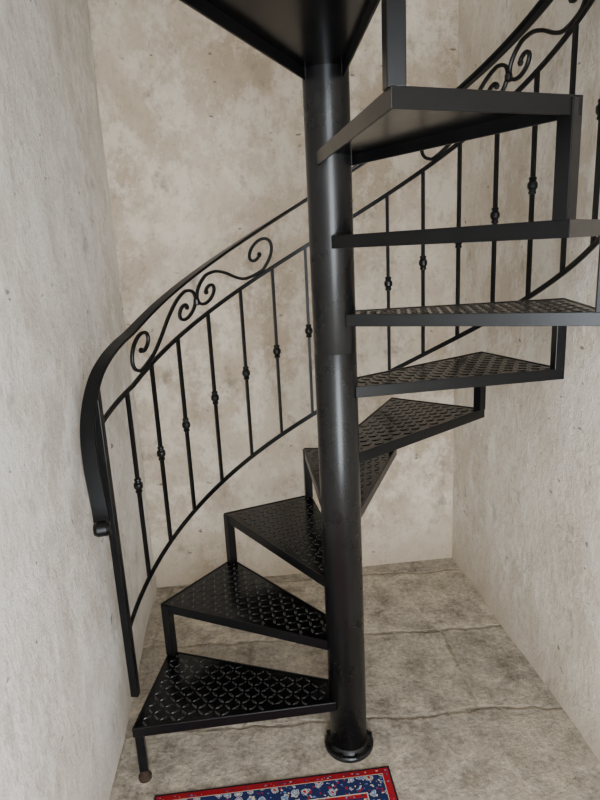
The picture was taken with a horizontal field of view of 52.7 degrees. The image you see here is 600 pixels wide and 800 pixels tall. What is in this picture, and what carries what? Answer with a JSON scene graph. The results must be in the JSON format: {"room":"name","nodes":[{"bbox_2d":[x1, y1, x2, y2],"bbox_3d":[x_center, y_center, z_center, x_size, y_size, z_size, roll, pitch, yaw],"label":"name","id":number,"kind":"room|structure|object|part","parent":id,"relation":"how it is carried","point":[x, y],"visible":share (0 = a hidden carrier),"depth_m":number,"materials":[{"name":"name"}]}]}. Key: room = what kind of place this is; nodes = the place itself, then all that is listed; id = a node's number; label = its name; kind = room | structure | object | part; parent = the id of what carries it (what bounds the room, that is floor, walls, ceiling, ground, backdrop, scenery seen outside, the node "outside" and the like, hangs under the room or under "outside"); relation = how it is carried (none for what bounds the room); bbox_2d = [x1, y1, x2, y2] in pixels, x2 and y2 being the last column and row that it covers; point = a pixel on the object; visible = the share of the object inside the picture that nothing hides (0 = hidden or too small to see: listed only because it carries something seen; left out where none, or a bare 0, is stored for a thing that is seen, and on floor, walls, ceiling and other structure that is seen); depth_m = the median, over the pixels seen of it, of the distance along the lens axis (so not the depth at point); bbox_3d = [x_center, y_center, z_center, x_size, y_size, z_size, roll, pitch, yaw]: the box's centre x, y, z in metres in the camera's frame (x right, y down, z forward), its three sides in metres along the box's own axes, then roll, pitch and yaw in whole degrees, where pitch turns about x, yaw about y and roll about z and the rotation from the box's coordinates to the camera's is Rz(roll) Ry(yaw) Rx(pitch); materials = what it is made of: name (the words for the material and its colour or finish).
{"room":"stairwell","nodes":[
{"label":"stairwell","id":0,"kind":"room"},
{"bbox_2d":[0,0,156,799],"bbox_3d":[-0.600,-0.679,0.665,0.028,4.200,3.695,-4,14,-5],"label":"wall","id":1,"kind":"structure","parent":0,"point":[66,700],"depth_m":1.58,"materials":[{"name":"paint"}]},
{"bbox_2d":[87,0,458,587],"bbox_3d":[-0.064,-1.172,2.516,1.513,4.200,0.026,-4,14,-6],"label":"wall","id":2,"kind":"structure","parent":0,"point":[203,131],"depth_m":2.65,"materials":[{"name":"paint"}]},
{"bbox_2d":[109,558,599,799],"bbox_3d":[0.248,1.357,1.221,1.573,0.100,3.855,-4,14,-5],"label":"floor","id":3,"kind":"structure","parent":0,"point":[455,710],"depth_m":2.07,"materials":[{"name":"stone"}]},
{"bbox_2d":[154,766,398,799],"bbox_3d":[-0.017,1.309,1.242,0.715,0.009,1.250,-4,14,-5],"label":"rug","id":4,"kind":"object","parent":3,"relation":"on","point":[376,783],"visible":1,"depth_m":1.81,"materials":[{"name":"fabric"}]},
{"bbox_2d":[80,0,599,783],"bbox_3d":[0.056,-0.920,1.491,1.437,4.200,1.377,-2,14,3],"label":"spiral staircase","id":5,"kind":"structure","parent":3,"relation":"on","point":[317,41],"depth_m":1.74,"materials":[{"name":"black metal"}]},
{"bbox_3d":[-0.567,0.470,1.871,0.026,1.038,0.026,-2,14,3],"label":"newel post","id":6,"kind":"part","parent":5,"relation":"part of","materials":[{"name":"black metal"}]},
{"bbox_3d":[-0.486,1.064,1.855,0.026,0.161,0.026,-5,14,-8],"label":"support leg","id":7,"kind":"part","parent":5,"relation":"part of","materials":[{"name":"black metal"}]},
{"bbox_3d":[-0.187,0.947,1.980,0.617,0.032,0.368,-2,14,3],"label":"tread frame","id":8,"kind":"part","parent":5,"relation":"part of","materials":[{"name":"black metal"}]},
{"bbox_3d":[-0.188,0.936,1.977,0.610,0.004,0.361,-2,14,3],"label":"tread plate","id":9,"kind":"part","parent":5,"relation":"part of","materials":[{"name":"black metal"}]},
{"bbox_3d":[-0.132,0.713,2.076,0.606,0.032,0.368,7,17,35],"label":"tread frame","id":10,"kind":"part","parent":5,"relation":"part of","materials":[{"name":"black metal"}]},
{"bbox_3d":[-0.132,0.703,2.074,0.600,0.004,0.361,7,17,35],"label":"tread plate","id":11,"kind":"part","parent":5,"relation":"part of","materials":[{"name":"black metal"}]},
{"bbox_3d":[-0.004,0.486,2.134,0.368,0.032,0.606,-9,15,-22],"label":"tread frame","id":12,"kind":"part","parent":5,"relation":"part of","materials":[{"name":"black metal"}]},
{"bbox_3d":[-0.004,0.475,2.131,0.361,0.004,0.600,-9,15,-22],"label":"tread plate","id":13,"kind":"part","parent":5,"relation":"part of","materials":[{"name":"black metal"}]},
{"bbox_3d":[-0.022,-0.714,1.162,0.366,0.032,0.627,-2,14,3],"label":"tread frame","id":14,"kind":"part","parent":5,"relation":"part of","materials":[{"name":"black metal"}]},
{"bbox_3d":[-0.023,-0.725,1.159,0.359,0.004,0.621,-2,14,3],"label":"tread plate","id":15,"kind":"part","parent":5,"relation":"part of","materials":[{"name":"black metal"}]},
{"bbox_3d":[0.088,-0.566,1.805,1.442,1.659,0.942,-2,14,3],"label":"handrail","id":16,"kind":"part","parent":5,"relation":"part of","materials":[{"name":"black metal"}]},
{"bbox_3d":[0.182,0.265,2.108,0.360,0.004,0.614,-2,14,3],"label":"tread plate","id":17,"kind":"part","parent":5,"relation":"part of","materials":[{"name":"black metal"}]},
{"bbox_3d":[0.143,-0.619,1.839,1.406,1.260,0.803,0,14,13],"label":"rail","id":18,"kind":"part","parent":5,"relation":"part of","materials":[{"name":"black metal"}]},
{"bbox_3d":[0.182,0.276,2.111,0.367,0.032,0.620,-2,14,3],"label":"tread frame","id":19,"kind":"part","parent":5,"relation":"part of","materials":[{"name":"black metal"}]},
{"bbox_3d":[0.176,0.034,2.002,1.404,1.305,0.803,0,14,13],"label":"rail","id":20,"kind":"part","parent":5,"relation":"part of","materials":[{"name":"black metal"}]},
{"bbox_3d":[0.315,0.081,1.990,0.361,0.004,0.600,8,18,37],"label":"tread plate","id":21,"kind":"part","parent":5,"relation":"part of","materials":[{"name":"black metal"}]},
{"bbox_3d":[0.316,0.092,1.993,0.368,0.032,0.606,8,18,37],"label":"tread frame","id":22,"kind":"part","parent":5,"relation":"part of","materials":[{"name":"black metal"}]},
{"bbox_3d":[0.195,-0.547,1.230,0.361,0.004,0.600,-8,15,-20],"label":"tread plate","id":23,"kind":"part","parent":5,"relation":"part of","materials":[{"name":"black metal"}]},
{"bbox_3d":[0.196,-0.536,1.232,0.368,0.032,0.606,-8,15,-20],"label":"tread frame","id":24,"kind":"part","parent":5,"relation":"part of","materials":[{"name":"black metal"}]},
{"bbox_3d":[0.413,-0.083,1.804,0.600,0.004,0.361,-8,15,-21],"label":"tread plate","id":25,"kind":"part","parent":5,"relation":"part of","materials":[{"name":"black metal"}]},
{"bbox_3d":[0.414,-0.072,1.807,0.606,0.032,0.368,-8,15,-21],"label":"tread frame","id":26,"kind":"part","parent":5,"relation":"part of","materials":[{"name":"black metal"}]},
{"bbox_3d":[0.347,-0.375,1.382,0.606,0.032,0.368,8,18,38],"label":"tread frame","id":27,"kind":"part","parent":5,"relation":"part of","materials":[{"name":"black metal"}]},
{"bbox_3d":[0.431,-0.218,1.562,0.624,0.032,0.367,-2,14,3],"label":"tread frame","id":28,"kind":"part","parent":5,"relation":"part of","materials":[{"name":"black metal"}]},
{"bbox_3d":[0.431,-0.229,1.559,0.618,0.004,0.360,-2,14,3],"label":"tread plate","id":29,"kind":"part","parent":5,"relation":"part of","materials":[{"name":"black metal"}]},
{"bbox_2d":[452,0,599,760],"bbox_3d":[0.878,-0.790,0.806,0.030,4.200,3.695,-4,14,-6],"label":"wall","id":30,"kind":"structure","parent":0,"point":[526,519],"depth_m":2.10,"materials":[{"name":"paint"}]}
]}

